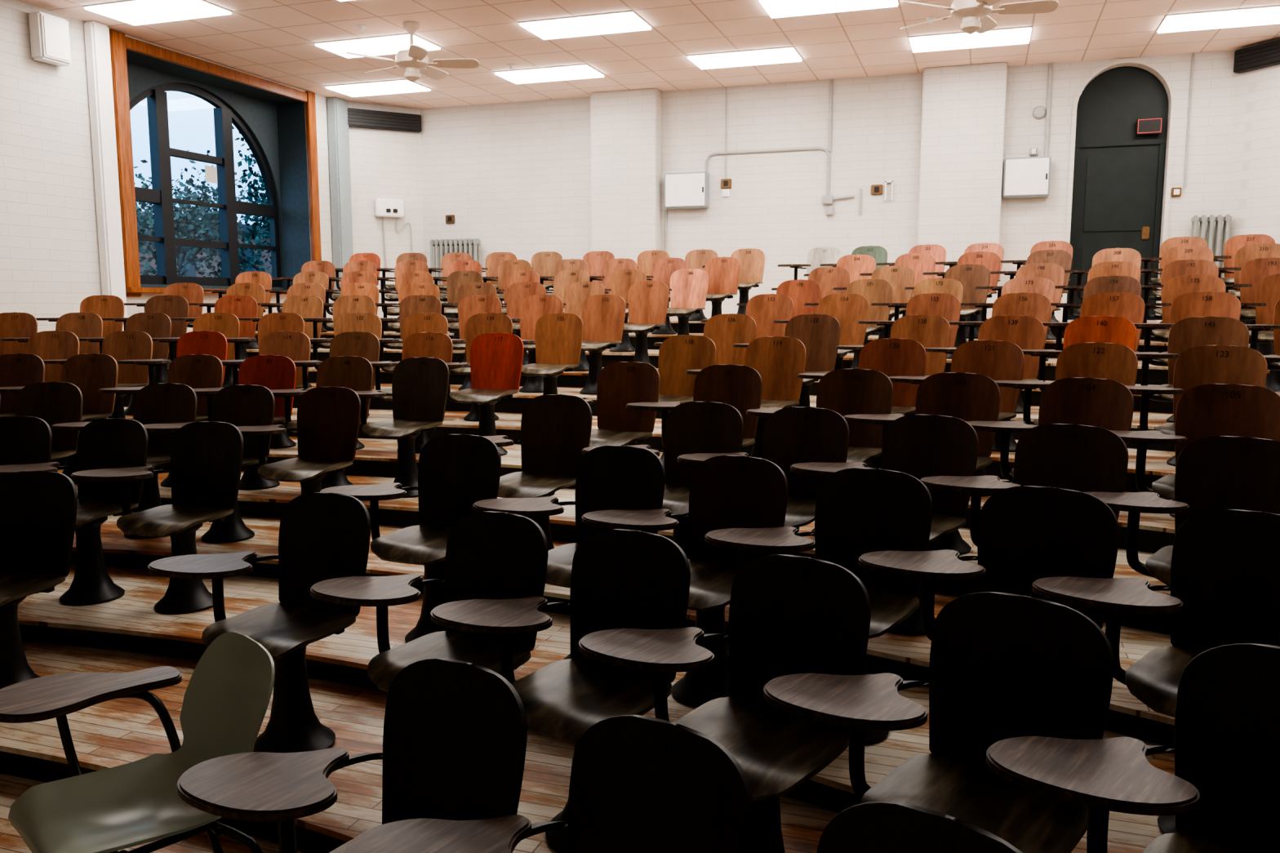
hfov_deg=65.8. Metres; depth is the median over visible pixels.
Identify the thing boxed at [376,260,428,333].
chair
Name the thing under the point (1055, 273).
chair
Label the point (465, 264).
chair
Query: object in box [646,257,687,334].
chair
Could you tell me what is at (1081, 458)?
chair
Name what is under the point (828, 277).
chair
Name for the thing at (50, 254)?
wall
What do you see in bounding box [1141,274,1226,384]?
chair
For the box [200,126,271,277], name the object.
tree
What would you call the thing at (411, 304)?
chair
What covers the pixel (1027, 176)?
upper cabinet
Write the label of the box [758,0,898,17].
ceiling light panel
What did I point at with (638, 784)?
chair
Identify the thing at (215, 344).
chair
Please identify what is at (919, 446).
chair
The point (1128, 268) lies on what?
chair
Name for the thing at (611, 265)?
chair
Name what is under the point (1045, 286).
chair
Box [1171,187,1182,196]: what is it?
thermostat
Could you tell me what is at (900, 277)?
chair
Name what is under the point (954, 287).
chair
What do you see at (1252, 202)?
wall
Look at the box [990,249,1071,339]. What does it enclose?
chair
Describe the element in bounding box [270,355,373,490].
chair
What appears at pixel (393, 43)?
ceiling light panel
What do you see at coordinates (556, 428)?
chair
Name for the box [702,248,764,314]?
chair
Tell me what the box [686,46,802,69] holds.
ceiling light panel
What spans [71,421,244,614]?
chair
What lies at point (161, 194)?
window
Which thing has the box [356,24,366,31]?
sprinkler
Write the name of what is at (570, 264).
chair
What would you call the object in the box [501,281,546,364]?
chair
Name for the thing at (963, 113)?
pilaster
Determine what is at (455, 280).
chair
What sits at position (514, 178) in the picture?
wall
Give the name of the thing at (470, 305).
chair
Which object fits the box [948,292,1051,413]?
chair
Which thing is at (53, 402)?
chair
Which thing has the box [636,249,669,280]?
chair
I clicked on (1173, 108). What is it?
trim
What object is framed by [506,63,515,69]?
sprinkler
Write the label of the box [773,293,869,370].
chair
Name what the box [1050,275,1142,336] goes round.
chair
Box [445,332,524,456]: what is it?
chair
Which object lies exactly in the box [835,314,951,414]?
chair
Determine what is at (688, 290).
chair
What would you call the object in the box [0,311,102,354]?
chair
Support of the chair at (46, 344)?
on the floor
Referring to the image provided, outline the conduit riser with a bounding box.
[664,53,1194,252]
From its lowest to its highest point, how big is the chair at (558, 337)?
0.827 m
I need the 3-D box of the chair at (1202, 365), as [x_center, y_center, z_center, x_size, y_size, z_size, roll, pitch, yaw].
[2.628,0.020,4.829,0.662,0.827,0.474,6,9,40]
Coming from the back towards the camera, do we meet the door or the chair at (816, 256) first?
the door
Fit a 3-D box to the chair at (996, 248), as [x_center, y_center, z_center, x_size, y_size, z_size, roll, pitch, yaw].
[3.368,-1.488,10.218,0.662,0.827,0.474,4,8,31]
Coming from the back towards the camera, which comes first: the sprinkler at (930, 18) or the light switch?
the light switch
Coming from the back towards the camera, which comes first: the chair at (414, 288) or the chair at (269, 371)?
the chair at (414, 288)
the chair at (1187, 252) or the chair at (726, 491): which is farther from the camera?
the chair at (1187, 252)
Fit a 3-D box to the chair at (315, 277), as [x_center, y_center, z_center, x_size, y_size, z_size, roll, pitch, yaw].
[-3.696,-1.247,10.545,0.662,0.827,0.474,1,7,5]
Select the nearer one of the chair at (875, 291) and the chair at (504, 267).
the chair at (875, 291)
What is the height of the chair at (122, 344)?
0.827 m
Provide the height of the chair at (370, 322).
0.827 m
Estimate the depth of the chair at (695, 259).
11.53 m
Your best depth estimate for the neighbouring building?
40.62 m
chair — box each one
[0,311,37,355]
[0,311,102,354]
[0,353,44,417]
[0,353,118,484]
[0,415,52,479]
[0,417,148,605]
[0,471,77,688]
[0,631,275,852]
[15,381,83,461]
[26,330,79,382]
[35,294,124,337]
[43,330,152,418]
[51,382,197,538]
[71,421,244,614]
[78,311,171,415]
[98,354,223,487]
[101,294,188,386]
[117,330,227,386]
[124,282,204,367]
[142,384,275,543]
[147,492,370,752]
[151,311,239,366]
[170,294,257,387]
[177,657,527,852]
[188,282,265,359]
[192,355,296,489]
[203,271,271,349]
[220,331,311,448]
[226,312,304,413]
[236,386,360,494]
[238,294,324,387]
[257,282,325,367]
[264,271,328,349]
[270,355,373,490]
[271,260,335,332]
[293,331,380,449]
[302,294,375,348]
[309,312,382,416]
[310,511,548,692]
[320,434,501,643]
[323,282,379,331]
[325,271,377,315]
[328,260,376,301]
[335,253,380,289]
[344,715,753,852]
[355,356,449,497]
[369,332,453,453]
[374,282,439,331]
[376,252,426,319]
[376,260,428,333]
[378,271,433,349]
[378,312,448,373]
[380,294,441,349]
[428,252,472,318]
[430,528,690,852]
[432,259,481,333]
[440,270,483,350]
[441,281,497,362]
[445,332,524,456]
[446,294,502,390]
[449,312,512,421]
[472,445,665,659]
[481,252,517,307]
[481,394,592,550]
[482,259,531,307]
[496,270,540,333]
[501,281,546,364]
[511,294,563,392]
[520,312,583,395]
[530,251,562,293]
[530,361,660,447]
[539,258,588,295]
[546,269,590,313]
[563,281,604,371]
[578,554,871,852]
[579,294,626,395]
[582,250,614,285]
[582,401,743,559]
[582,455,788,707]
[589,257,637,294]
[601,334,716,466]
[604,269,646,351]
[622,280,669,364]
[626,364,762,449]
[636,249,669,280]
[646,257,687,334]
[653,313,756,365]
[666,268,708,335]
[677,406,849,555]
[684,248,718,320]
[685,336,806,457]
[700,293,794,338]
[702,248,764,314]
[704,257,740,316]
[704,467,933,746]
[733,314,839,407]
[737,279,821,316]
[746,368,893,532]
[763,591,1114,852]
[771,266,849,299]
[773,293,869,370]
[777,246,842,279]
[790,414,978,635]
[797,337,926,467]
[804,253,875,283]
[804,278,892,368]
[817,800,1022,852]
[819,245,887,269]
[832,265,914,338]
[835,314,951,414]
[843,372,1000,555]
[857,293,960,354]
[857,485,1119,640]
[859,253,935,316]
[871,278,963,328]
[875,244,946,278]
[888,339,1024,496]
[904,263,990,359]
[920,423,1128,546]
[922,251,1000,338]
[924,315,1044,452]
[935,242,1004,321]
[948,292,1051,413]
[960,276,1055,329]
[966,377,1133,481]
[974,262,1065,360]
[986,643,1279,852]
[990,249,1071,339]
[994,342,1137,425]
[1000,240,1073,322]
[1022,315,1137,391]
[1031,509,1279,834]
[1041,292,1145,357]
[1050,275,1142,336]
[1054,261,1141,318]
[1064,248,1141,300]
[1084,435,1279,586]
[1109,383,1279,498]
[1125,345,1267,517]
[1133,291,1240,422]
[1134,315,1249,466]
[1140,245,1213,342]
[1141,236,1208,323]
[1141,259,1218,319]
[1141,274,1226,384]
[1213,234,1275,324]
[1218,243,1279,344]
[1225,257,1279,364]
[1240,273,1279,391]
[1244,298,1279,370]
[1262,355,1279,391]
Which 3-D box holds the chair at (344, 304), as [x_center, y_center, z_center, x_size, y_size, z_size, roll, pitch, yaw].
[-2.731,-0.758,8.808,0.662,0.827,0.474,1,7,7]
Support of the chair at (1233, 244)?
on the floor
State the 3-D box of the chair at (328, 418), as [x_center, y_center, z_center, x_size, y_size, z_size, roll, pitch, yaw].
[-1.874,0.212,5.306,0.662,0.827,0.474,2,7,18]
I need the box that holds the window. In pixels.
[129,82,281,287]
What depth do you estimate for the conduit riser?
11.64 m
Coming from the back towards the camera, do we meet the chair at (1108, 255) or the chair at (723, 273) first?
the chair at (723, 273)
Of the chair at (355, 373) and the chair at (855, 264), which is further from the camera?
the chair at (855, 264)
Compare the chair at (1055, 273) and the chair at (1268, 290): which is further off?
the chair at (1055, 273)
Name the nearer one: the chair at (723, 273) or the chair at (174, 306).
the chair at (174, 306)
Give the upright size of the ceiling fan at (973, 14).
0.720 m
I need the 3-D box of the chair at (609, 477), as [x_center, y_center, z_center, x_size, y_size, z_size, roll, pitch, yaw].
[-0.279,0.502,3.789,0.662,0.827,0.474,4,8,30]
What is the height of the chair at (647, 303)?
0.827 m
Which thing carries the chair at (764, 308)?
on the floor
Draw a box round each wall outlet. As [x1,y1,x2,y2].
[445,214,454,223]
[720,178,731,188]
[871,184,882,195]
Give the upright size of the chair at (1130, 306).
0.827 m
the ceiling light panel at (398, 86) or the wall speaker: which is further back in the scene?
the ceiling light panel at (398, 86)
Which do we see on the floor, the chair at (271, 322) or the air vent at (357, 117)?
the chair at (271, 322)
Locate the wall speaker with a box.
[28,11,71,66]
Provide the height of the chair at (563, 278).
0.827 m
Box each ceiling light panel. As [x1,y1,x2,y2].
[82,0,232,25]
[313,32,441,57]
[324,79,431,97]
[493,63,604,84]
[517,10,652,39]
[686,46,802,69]
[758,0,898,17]
[908,26,1032,52]
[1155,4,1279,33]
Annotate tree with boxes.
[133,149,266,277]
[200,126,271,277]
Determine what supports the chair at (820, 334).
on the floor
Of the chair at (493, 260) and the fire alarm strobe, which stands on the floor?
the chair at (493, 260)
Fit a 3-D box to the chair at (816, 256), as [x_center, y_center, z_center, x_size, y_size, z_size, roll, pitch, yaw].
[1.872,-1.575,10.918,0.662,0.827,0.474,3,8,21]
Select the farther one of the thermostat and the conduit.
the conduit
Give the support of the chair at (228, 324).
on the floor
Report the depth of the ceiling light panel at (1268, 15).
9.74 m
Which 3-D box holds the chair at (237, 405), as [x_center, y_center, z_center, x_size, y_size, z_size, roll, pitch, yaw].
[-2.389,0.196,5.435,0.662,0.827,0.474,2,7,15]
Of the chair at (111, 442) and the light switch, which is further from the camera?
the light switch
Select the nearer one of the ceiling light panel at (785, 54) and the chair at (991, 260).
the chair at (991, 260)
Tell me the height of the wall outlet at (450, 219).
0.120 m
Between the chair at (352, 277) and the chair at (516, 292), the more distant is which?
the chair at (352, 277)
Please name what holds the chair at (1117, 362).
on the floor
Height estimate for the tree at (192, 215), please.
6.565 m
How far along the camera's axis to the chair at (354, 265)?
11.48 m
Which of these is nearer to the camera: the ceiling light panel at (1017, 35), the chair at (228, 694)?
the chair at (228, 694)
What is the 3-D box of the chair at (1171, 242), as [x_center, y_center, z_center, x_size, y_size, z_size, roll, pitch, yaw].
[4.906,-1.371,9.277,0.662,0.827,0.474,5,9,37]
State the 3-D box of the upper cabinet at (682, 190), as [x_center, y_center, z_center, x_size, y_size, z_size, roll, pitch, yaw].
[0.620,-3.140,13.154,0.580,0.460,0.177,2,8,19]
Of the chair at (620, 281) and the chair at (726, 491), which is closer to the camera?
the chair at (726, 491)
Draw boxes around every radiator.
[429,238,480,307]
[1191,213,1231,277]
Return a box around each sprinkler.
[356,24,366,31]
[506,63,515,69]
[925,16,936,23]
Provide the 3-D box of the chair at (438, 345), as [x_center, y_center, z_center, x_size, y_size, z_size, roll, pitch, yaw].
[-1.688,-0.245,6.952,0.662,0.827,0.474,2,7,17]
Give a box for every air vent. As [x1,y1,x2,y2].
[346,107,421,132]
[1233,39,1279,73]
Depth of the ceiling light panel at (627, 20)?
9.97 m
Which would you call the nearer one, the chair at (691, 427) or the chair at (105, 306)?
the chair at (691, 427)
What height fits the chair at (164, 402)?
0.827 m
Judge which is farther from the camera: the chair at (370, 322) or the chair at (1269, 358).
the chair at (370, 322)
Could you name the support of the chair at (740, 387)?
on the floor
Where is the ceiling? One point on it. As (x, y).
(273, 40)
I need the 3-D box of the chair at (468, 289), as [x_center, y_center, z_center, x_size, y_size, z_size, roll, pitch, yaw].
[-1.738,-0.972,9.470,0.662,0.827,0.474,1,7,11]
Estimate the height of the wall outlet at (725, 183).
0.120 m
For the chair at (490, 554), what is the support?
on the floor
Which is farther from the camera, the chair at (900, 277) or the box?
the box
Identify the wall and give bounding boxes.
[0,0,334,332]
[347,102,423,317]
[420,49,1235,320]
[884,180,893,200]
[1224,38,1279,290]
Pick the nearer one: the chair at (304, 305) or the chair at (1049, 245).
the chair at (304, 305)
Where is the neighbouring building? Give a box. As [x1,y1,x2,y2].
[136,213,271,277]
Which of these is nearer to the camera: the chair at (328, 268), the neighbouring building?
the chair at (328, 268)
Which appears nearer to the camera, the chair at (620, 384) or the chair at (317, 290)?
the chair at (620, 384)
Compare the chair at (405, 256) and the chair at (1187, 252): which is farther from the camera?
the chair at (405, 256)
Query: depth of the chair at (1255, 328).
5.97 m
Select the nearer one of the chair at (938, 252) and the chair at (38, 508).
the chair at (38, 508)
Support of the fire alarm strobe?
attached to the wall at (514, 178)
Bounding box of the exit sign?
[1136,117,1162,134]
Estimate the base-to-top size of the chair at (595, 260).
0.827 m
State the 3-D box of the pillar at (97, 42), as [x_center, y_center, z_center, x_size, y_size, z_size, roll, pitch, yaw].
[-5.493,-2.234,10.218,0.129,3.707,0.220,2,8,19]
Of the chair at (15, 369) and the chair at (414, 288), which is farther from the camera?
the chair at (414, 288)
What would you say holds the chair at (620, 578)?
on the floor
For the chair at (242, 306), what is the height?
0.827 m
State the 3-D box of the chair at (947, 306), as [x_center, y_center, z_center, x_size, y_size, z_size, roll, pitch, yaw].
[1.960,-0.564,7.246,0.662,0.827,0.474,4,8,31]
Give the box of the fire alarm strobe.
[1029,147,1038,155]
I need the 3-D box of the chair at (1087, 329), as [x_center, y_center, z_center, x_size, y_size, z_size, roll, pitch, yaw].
[2.556,-0.244,5.897,0.662,0.827,0.474,5,9,34]
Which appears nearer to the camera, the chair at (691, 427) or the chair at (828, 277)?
the chair at (691, 427)
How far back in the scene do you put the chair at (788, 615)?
2.53 m
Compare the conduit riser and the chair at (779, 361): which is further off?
the conduit riser
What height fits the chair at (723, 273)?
0.827 m
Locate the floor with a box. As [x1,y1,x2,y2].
[0,316,1269,852]
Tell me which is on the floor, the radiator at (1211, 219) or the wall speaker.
the radiator at (1211, 219)
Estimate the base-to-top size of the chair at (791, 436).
0.827 m
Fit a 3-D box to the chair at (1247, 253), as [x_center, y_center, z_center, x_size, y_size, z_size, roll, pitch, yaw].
[4.971,-1.108,8.217,0.662,0.827,0.474,6,9,40]
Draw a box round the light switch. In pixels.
[722,188,729,196]
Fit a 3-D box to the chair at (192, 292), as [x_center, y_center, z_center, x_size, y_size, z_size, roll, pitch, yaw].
[-4.692,-1.006,9.749,0.662,0.827,0.474,0,7,1]
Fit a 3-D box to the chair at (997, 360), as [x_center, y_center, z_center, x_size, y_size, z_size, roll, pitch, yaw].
[1.726,-0.061,5.475,0.662,0.827,0.474,5,9,36]
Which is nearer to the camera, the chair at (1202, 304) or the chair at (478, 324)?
the chair at (1202, 304)
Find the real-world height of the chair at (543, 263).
0.827 m
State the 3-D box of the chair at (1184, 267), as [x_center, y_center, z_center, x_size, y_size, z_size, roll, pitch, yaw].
[4.149,-0.903,7.789,0.662,0.827,0.474,5,9,34]
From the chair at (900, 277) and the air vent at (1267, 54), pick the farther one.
the air vent at (1267, 54)
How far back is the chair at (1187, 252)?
8.56 m
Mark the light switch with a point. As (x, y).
(726, 192)
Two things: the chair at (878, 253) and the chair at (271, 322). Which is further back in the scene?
the chair at (878, 253)
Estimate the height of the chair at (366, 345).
0.827 m
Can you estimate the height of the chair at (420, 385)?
0.827 m
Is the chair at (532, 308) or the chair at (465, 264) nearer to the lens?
the chair at (532, 308)
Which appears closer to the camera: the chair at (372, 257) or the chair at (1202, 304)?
the chair at (1202, 304)
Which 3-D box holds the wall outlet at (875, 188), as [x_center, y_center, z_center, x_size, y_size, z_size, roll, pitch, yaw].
[2.978,-2.979,12.431,0.140,0.120,0.036,2,8,19]
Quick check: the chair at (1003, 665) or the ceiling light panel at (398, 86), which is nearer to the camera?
the chair at (1003, 665)
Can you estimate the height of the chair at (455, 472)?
0.827 m
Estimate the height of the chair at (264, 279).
0.827 m
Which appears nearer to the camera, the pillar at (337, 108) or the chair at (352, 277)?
the chair at (352, 277)
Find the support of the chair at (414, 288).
on the floor
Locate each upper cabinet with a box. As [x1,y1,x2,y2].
[664,171,709,208]
[1002,155,1051,198]
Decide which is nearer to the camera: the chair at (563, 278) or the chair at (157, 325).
the chair at (157, 325)
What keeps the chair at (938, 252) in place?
on the floor
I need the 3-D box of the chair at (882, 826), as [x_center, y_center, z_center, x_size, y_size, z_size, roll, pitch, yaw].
[0.223,1.013,1.463,0.662,0.827,0.474,6,10,42]
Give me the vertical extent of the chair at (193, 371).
0.827 m
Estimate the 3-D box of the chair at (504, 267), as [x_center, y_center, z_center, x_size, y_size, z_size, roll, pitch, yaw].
[-1.588,-1.468,11.110,0.662,0.827,0.474,2,7,13]
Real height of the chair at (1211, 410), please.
0.827 m
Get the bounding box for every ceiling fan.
[346,21,479,96]
[900,0,1057,52]
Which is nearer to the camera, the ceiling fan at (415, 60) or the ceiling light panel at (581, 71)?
the ceiling fan at (415, 60)
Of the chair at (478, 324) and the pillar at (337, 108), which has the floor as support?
the chair at (478, 324)
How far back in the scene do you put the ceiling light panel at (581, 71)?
12.07 m
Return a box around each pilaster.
[590,88,661,318]
[917,62,1007,319]
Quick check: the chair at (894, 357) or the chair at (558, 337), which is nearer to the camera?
the chair at (894, 357)
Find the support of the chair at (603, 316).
on the floor
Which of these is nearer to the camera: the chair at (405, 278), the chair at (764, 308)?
the chair at (764, 308)
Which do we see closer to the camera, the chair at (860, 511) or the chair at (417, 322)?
the chair at (860, 511)
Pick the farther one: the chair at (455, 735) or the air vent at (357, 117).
the air vent at (357, 117)
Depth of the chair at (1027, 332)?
6.19 m
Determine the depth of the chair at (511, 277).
10.37 m
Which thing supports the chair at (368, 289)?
on the floor
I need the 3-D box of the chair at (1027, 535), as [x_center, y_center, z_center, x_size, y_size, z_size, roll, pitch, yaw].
[1.013,0.608,2.940,0.662,0.827,0.474,5,9,36]
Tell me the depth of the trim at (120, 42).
10.56 m
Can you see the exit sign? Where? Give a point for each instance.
(1149, 126)
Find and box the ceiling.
[17,0,1279,108]
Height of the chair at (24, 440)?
0.827 m
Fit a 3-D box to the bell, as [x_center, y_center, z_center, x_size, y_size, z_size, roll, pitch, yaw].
[4.734,-3.727,11.718,0.150,0.150,0.055,2,8,19]
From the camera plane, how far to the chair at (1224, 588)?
2.66 m
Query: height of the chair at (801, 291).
0.827 m
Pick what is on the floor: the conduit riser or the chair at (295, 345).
the chair at (295, 345)
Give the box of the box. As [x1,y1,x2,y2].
[374,198,412,268]
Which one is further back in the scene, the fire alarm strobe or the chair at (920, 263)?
the fire alarm strobe
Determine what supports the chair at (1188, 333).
on the floor
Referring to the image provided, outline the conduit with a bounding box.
[705,79,862,215]
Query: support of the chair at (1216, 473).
on the floor
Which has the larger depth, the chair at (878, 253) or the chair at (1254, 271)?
the chair at (878, 253)
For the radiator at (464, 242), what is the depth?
14.28 m
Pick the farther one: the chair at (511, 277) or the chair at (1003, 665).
the chair at (511, 277)
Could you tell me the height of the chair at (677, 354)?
0.827 m
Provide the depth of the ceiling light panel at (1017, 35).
10.50 m
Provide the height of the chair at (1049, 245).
0.827 m
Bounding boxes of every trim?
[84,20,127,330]
[109,29,321,297]
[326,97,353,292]
[1061,57,1176,320]
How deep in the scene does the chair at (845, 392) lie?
5.06 m
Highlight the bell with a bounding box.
[1032,105,1045,119]
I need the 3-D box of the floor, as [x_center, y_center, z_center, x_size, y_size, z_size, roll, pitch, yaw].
[-0.862,0.196,5.706,12.000,1.400,16.100,2,8,19]
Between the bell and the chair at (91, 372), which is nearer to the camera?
the chair at (91, 372)
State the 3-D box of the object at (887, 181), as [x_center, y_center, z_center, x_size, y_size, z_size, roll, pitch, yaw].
[3.118,-2.953,12.379,0.100,0.240,0.049,2,8,19]
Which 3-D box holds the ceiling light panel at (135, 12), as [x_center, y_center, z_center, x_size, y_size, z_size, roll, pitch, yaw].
[-4.624,-3.999,9.494,1.225,0.029,0.613,2,8,19]
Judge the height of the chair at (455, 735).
0.827 m
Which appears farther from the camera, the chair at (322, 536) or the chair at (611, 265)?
the chair at (611, 265)
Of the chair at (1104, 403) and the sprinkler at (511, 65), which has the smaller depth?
the chair at (1104, 403)
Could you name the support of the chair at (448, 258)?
on the floor
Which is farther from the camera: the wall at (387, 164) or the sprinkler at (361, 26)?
the wall at (387, 164)
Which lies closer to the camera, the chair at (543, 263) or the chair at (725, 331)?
the chair at (725, 331)
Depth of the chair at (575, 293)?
9.35 m
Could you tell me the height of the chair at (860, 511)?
0.827 m
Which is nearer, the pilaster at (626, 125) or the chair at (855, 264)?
the chair at (855, 264)
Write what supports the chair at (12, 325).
on the floor
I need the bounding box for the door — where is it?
[1066,66,1168,319]
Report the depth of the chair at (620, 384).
5.68 m
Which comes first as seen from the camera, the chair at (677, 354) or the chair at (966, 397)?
the chair at (966, 397)
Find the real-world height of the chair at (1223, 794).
0.827 m

